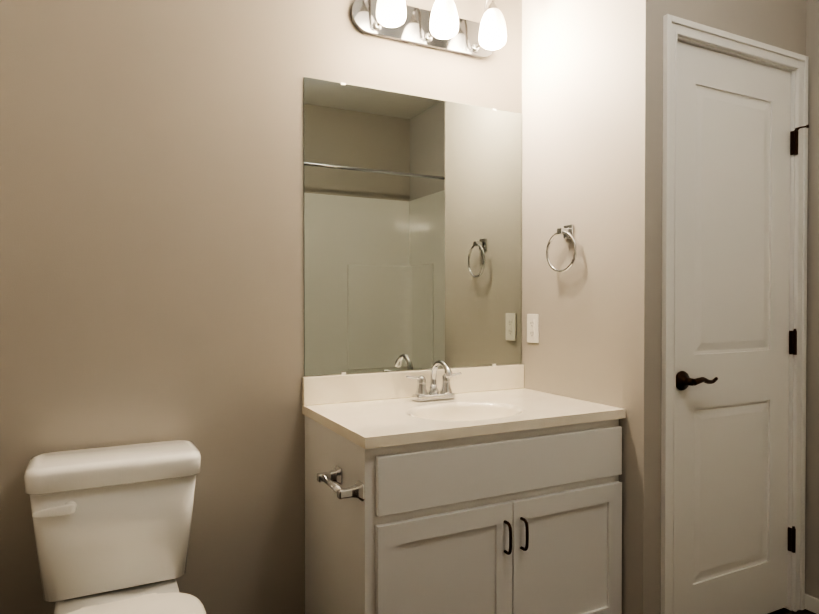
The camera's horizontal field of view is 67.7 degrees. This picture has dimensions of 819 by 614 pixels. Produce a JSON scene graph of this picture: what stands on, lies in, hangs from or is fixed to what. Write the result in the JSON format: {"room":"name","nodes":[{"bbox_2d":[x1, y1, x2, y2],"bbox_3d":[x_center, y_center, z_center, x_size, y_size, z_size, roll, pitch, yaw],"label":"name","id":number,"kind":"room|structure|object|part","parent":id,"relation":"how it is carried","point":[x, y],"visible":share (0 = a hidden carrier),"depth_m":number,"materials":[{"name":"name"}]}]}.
{"room":"bathroom","nodes":[
{"label":"bathroom","id":0,"kind":"room"},
{"bbox_2d":[0,0,521,613],"bbox_3d":[-0.051,-0.221,2.299,3.000,2.740,0.108,0,1,-27],"label":"wall","id":1,"kind":"structure","parent":0,"point":[150,220],"depth_m":1.99,"materials":[{"name":"beige paint"}]},
{"bbox_3d":[0.050,-0.276,2.293,0.919,1.026,0.007,0,1,-27],"label":"mirror","id":2,"kind":"part","parent":1,"relation":"part of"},
{"bbox_2d":[302,364,523,405],"bbox_3d":[0.050,0.285,2.292,0.929,0.097,0.020,0,1,-27],"label":"backsplash","id":3,"kind":"structure","parent":1,"relation":"attached to","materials":[{"name":"stone"}]},
{"bbox_2d":[350,0,506,58],"bbox_3d":[0.103,-1.062,2.207,0.605,0.193,0.193,0,1,-27],"label":"sconce","id":4,"kind":"object","parent":1,"relation":"attached to","point":[441,26],"visible":1,"depth_m":2.22,"materials":[{"name":"white glass"}]},
{"bbox_3d":[-0.062,-1.029,2.074,0.104,0.132,0.104,0,1,-27],"label":"lamp shade","id":5,"kind":"part","parent":4,"relation":"part of","materials":[{"name":"white glass"}]},
{"bbox_3d":[0.123,-1.030,2.168,0.104,0.132,0.104,0,1,-27],"label":"lamp shade","id":6,"kind":"part","parent":4,"relation":"part of","materials":[{"name":"white glass"}]},
{"bbox_3d":[0.285,-1.080,2.308,0.010,0.159,0.119,0,1,-27],"label":"arm","id":7,"kind":"part","parent":4,"relation":"part of"},
{"bbox_2d":[487,2,498,9],"bbox_3d":[0.309,-1.109,2.261,0.047,0.036,0.047,0,1,-27],"label":"socket","id":8,"kind":"object","parent":4,"relation":"attached to","point":[493,6],"depth_m":2.24,"materials":[{"name":"silver metal"}]},
{"bbox_3d":[0.309,-1.031,2.262,0.104,0.132,0.104,0,1,-27],"label":"lamp shade","id":9,"kind":"part","parent":4,"relation":"part of","materials":[{"name":"white glass"}]},
{"bbox_2d":[521,0,621,481],"bbox_3d":[0.626,-0.221,2.291,0.100,2.740,0.535,0,1,-27],"label":"wall","id":10,"kind":"structure","parent":0,"point":[571,111],"depth_m":2.23,"materials":[{"name":"beige paint"}]},
{"bbox_2d":[527,314,538,342],"bbox_3d":[0.492,0.085,2.439,0.007,0.115,0.070,0,1,-27],"label":"electrical outlet","id":11,"kind":"object","parent":10,"relation":"attached to","point":[532,328],"visible":1,"depth_m":2.43,"materials":[{"name":"white plastic"}]},
{"bbox_2d":[546,224,576,272],"bbox_3d":[0.568,-0.214,2.240,0.049,0.176,0.152,0,1,-27],"label":"towel ring","id":12,"kind":"object","parent":10,"relation":"attached to","point":[566,231],"visible":1,"depth_m":2.23,"materials":[{"name":"silver metal"}]},
{"bbox_3d":[0.564,-0.277,2.237,0.040,0.022,0.026,0,1,-27],"label":"post","id":13,"kind":"part","parent":12,"relation":"part of","materials":[{"name":"silver metal"}]},
{"bbox_2d":[620,0,797,613],"bbox_3d":[1.081,-0.220,2.166,0.797,2.740,0.100,0,1,-27],"label":"wall","id":14,"kind":"structure","parent":0,"point":[641,210],"depth_m":1.97,"materials":[{"name":"beige paint"}]},
{"bbox_2d":[675,41,790,613],"bbox_3d":[1.142,0.129,2.178,0.638,2.019,0.035,0,1,-27],"label":"closet door","id":15,"kind":"structure","parent":14,"relation":"in","point":[732,303],"depth_m":2.16,"materials":[{"name":"white wood"}]},
{"bbox_2d":[676,371,693,390],"bbox_3d":[0.918,0.246,2.019,0.066,0.066,0.045,0,1,-27],"label":"rose","id":16,"kind":"object","parent":15,"relation":"attached to","point":[684,381],"visible":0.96,"depth_m":2.02,"materials":[{"name":"brown metal"}]},
{"bbox_2d":[692,377,717,385],"bbox_3d":[0.983,0.244,2.022,0.123,0.026,0.022,0,1,-27],"label":"lever","id":17,"kind":"object","parent":16,"relation":"attached to","point":[696,381],"visible":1,"depth_m":2.00,"materials":[{"name":"brown metal"}]},
{"bbox_2d":[661,14,808,613],"bbox_3d":[1.133,0.124,2.196,0.680,2.052,0.100,0,1,-27],"label":"door frame","id":18,"kind":"structure","parent":14,"relation":"attached to","point":[791,302],"depth_m":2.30,"materials":[{"name":"white wood"}]},
{"bbox_2d":[788,526,795,552],"bbox_3d":[1.438,0.875,2.316,0.013,0.097,0.052,0,1,-27],"label":"door hinge","id":19,"kind":"object","parent":18,"relation":"attached to","point":[792,539],"visible":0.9,"depth_m":2.30,"materials":[{"name":"brown metal"}]},
{"bbox_2d":[789,329,796,354],"bbox_3d":[1.438,0.130,2.308,0.013,0.097,0.052,0,1,-27],"label":"door hinge","id":20,"kind":"object","parent":18,"relation":"attached to","point":[793,342],"visible":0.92,"depth_m":2.29,"materials":[{"name":"brown metal"}]},
{"bbox_2d":[790,125,808,154],"bbox_3d":[1.448,-0.623,2.287,0.035,0.104,0.085,0,1,-27],"label":"door hinge","id":21,"kind":"object","parent":18,"relation":"attached to","point":[794,142],"visible":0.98,"depth_m":2.28,"materials":[{"name":"brown metal"}]},
{"bbox_2d":[768,608,815,613],"bbox_3d":[0.581,1.212,1.069,3.000,0.100,2.900,0,1,-27],"label":"floor","id":22,"kind":"structure","parent":0,"point":[787,611],"depth_m":2.29,"materials":[{"name":"brown wood"}]},
{"bbox_2d":[24,440,205,613],"bbox_3d":[-0.708,0.785,1.494,0.432,0.744,0.733,0,1,-27],"label":"toilet","id":23,"kind":"object","parent":22,"relation":"on","point":[112,526],"visible":1,"depth_m":1.64,"materials":[{"name":"white ceramic"}]},
{"bbox_3d":[-0.910,0.523,1.563,0.096,0.028,0.012,0,1,-27],"label":"flush lever","id":24,"kind":"part","parent":23,"relation":"part of","materials":[{"name":"white ceramic"}]},
{"bbox_3d":[-0.824,0.443,1.720,0.432,0.064,0.218,0,1,-27],"label":"tank lid","id":25,"kind":"part","parent":23,"relation":"part of","materials":[{"name":"white ceramic"}]},
{"bbox_3d":[-0.828,0.628,1.729,0.413,0.306,0.194,0,1,-27],"label":"tank","id":26,"kind":"part","parent":23,"relation":"part of","materials":[{"name":"white ceramic"}]},
{"bbox_3d":[-0.639,0.750,1.359,0.376,0.026,0.431,0,1,-27],"label":"seat lid","id":27,"kind":"part","parent":23,"relation":"part of","materials":[{"name":"white plastic"}]},
{"bbox_2d":[302,364,625,613],"bbox_3d":[0.179,0.696,2.043,0.929,0.912,0.587,0,1,-27],"label":"bathroom vanity","id":28,"kind":"object","parent":22,"relation":"on","point":[493,489],"visible":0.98,"depth_m":1.84,"materials":[{"name":"white wood"}]},
{"bbox_2d":[317,466,364,501],"bbox_3d":[-0.197,0.493,1.700,0.066,0.048,0.213,0,1,-27],"label":"toilet paper holder","id":29,"kind":"object","parent":28,"relation":"attached to","point":[356,490],"visible":1,"depth_m":1.64,"materials":[{"name":"silver metal"}]},
{"bbox_3d":[-0.235,0.493,1.775,0.066,0.048,0.046,0,1,-27],"label":"post","id":30,"kind":"part","parent":29,"relation":"part of","materials":[{"name":"silver metal"}]},
{"bbox_3d":[-0.159,0.494,1.626,0.066,0.048,0.046,0,1,-27],"label":"post","id":31,"kind":"part","parent":29,"relation":"part of","materials":[{"name":"silver metal"}]},
{"bbox_2d":[406,360,460,401],"bbox_3d":[0.110,0.262,2.170,0.227,0.146,0.149,0,1,-27],"label":"faucet","id":32,"kind":"object","parent":28,"relation":"on","point":[431,394],"visible":1,"depth_m":2.19,"materials":[{"name":"silver metal"}]},
{"bbox_3d":[0.016,0.254,2.174,0.064,0.023,0.014,0,1,-27],"label":"lever","id":33,"kind":"part","parent":32,"relation":"part of","materials":[{"name":"silver metal"}]},
{"bbox_3d":[0.087,0.298,2.215,0.038,0.030,0.038,0,1,-27],"label":"spout","id":34,"kind":"part","parent":32,"relation":"part of","materials":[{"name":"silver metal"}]},
{"bbox_3d":[0.112,0.239,2.164,0.026,0.101,0.137,0,1,-27],"label":"spout","id":35,"kind":"part","parent":32,"relation":"part of","materials":[{"name":"silver metal"}]},
{"bbox_3d":[0.107,0.813,1.728,0.437,0.459,0.019,0,1,-27],"label":"door","id":36,"kind":"part","parent":28,"relation":"part of","materials":[{"name":"white wood"}]},
{"bbox_3d":[0.305,0.476,1.824,0.881,0.159,0.019,0,1,-27],"label":"drawer","id":37,"kind":"part","parent":28,"relation":"part of","materials":[{"name":"white wood"}]},
{"bbox_3d":[0.289,0.678,1.789,0.009,0.097,0.033,0,1,-27],"label":"handle","id":38,"kind":"part","parent":28,"relation":"part of","materials":[{"name":"black metal"}]},
{"bbox_3d":[0.343,0.678,1.816,0.009,0.097,0.033,0,1,-27],"label":"handle","id":39,"kind":"part","parent":28,"relation":"part of","materials":[{"name":"black metal"}]},
{"bbox_3d":[0.502,0.810,1.928,0.440,0.459,0.019,0,1,-27],"label":"door","id":40,"kind":"part","parent":28,"relation":"part of","materials":[{"name":"white wood"}]},
{"bbox_2d":[798,0,805,55],"bbox_3d":[1.460,-0.222,2.358,0.053,2.740,0.100,0,1,-27],"label":"wall","id":41,"kind":"structure","parent":0,"point":[801,27],"depth_m":2.30,"materials":[{"name":"beige paint"}]},
{"bbox_2d":[805,0,818,598],"bbox_3d":[1.874,-0.215,1.710,0.100,2.740,2.700,0,1,-27],"label":"wall","id":42,"kind":"structure","parent":0,"point":[812,431],"depth_m":2.30,"materials":[{"name":"beige paint"}]},
{"bbox_2d":[805,594,818,613],"bbox_3d":[0.581,1.134,1.069,2.800,0.057,2.700,0,1,-27],"label":"baseboard","id":43,"kind":"structure","parent":42,"relation":"attached to","point":[811,603],"depth_m":2.30,"materials":[{"name":"white wood"}]}
]}

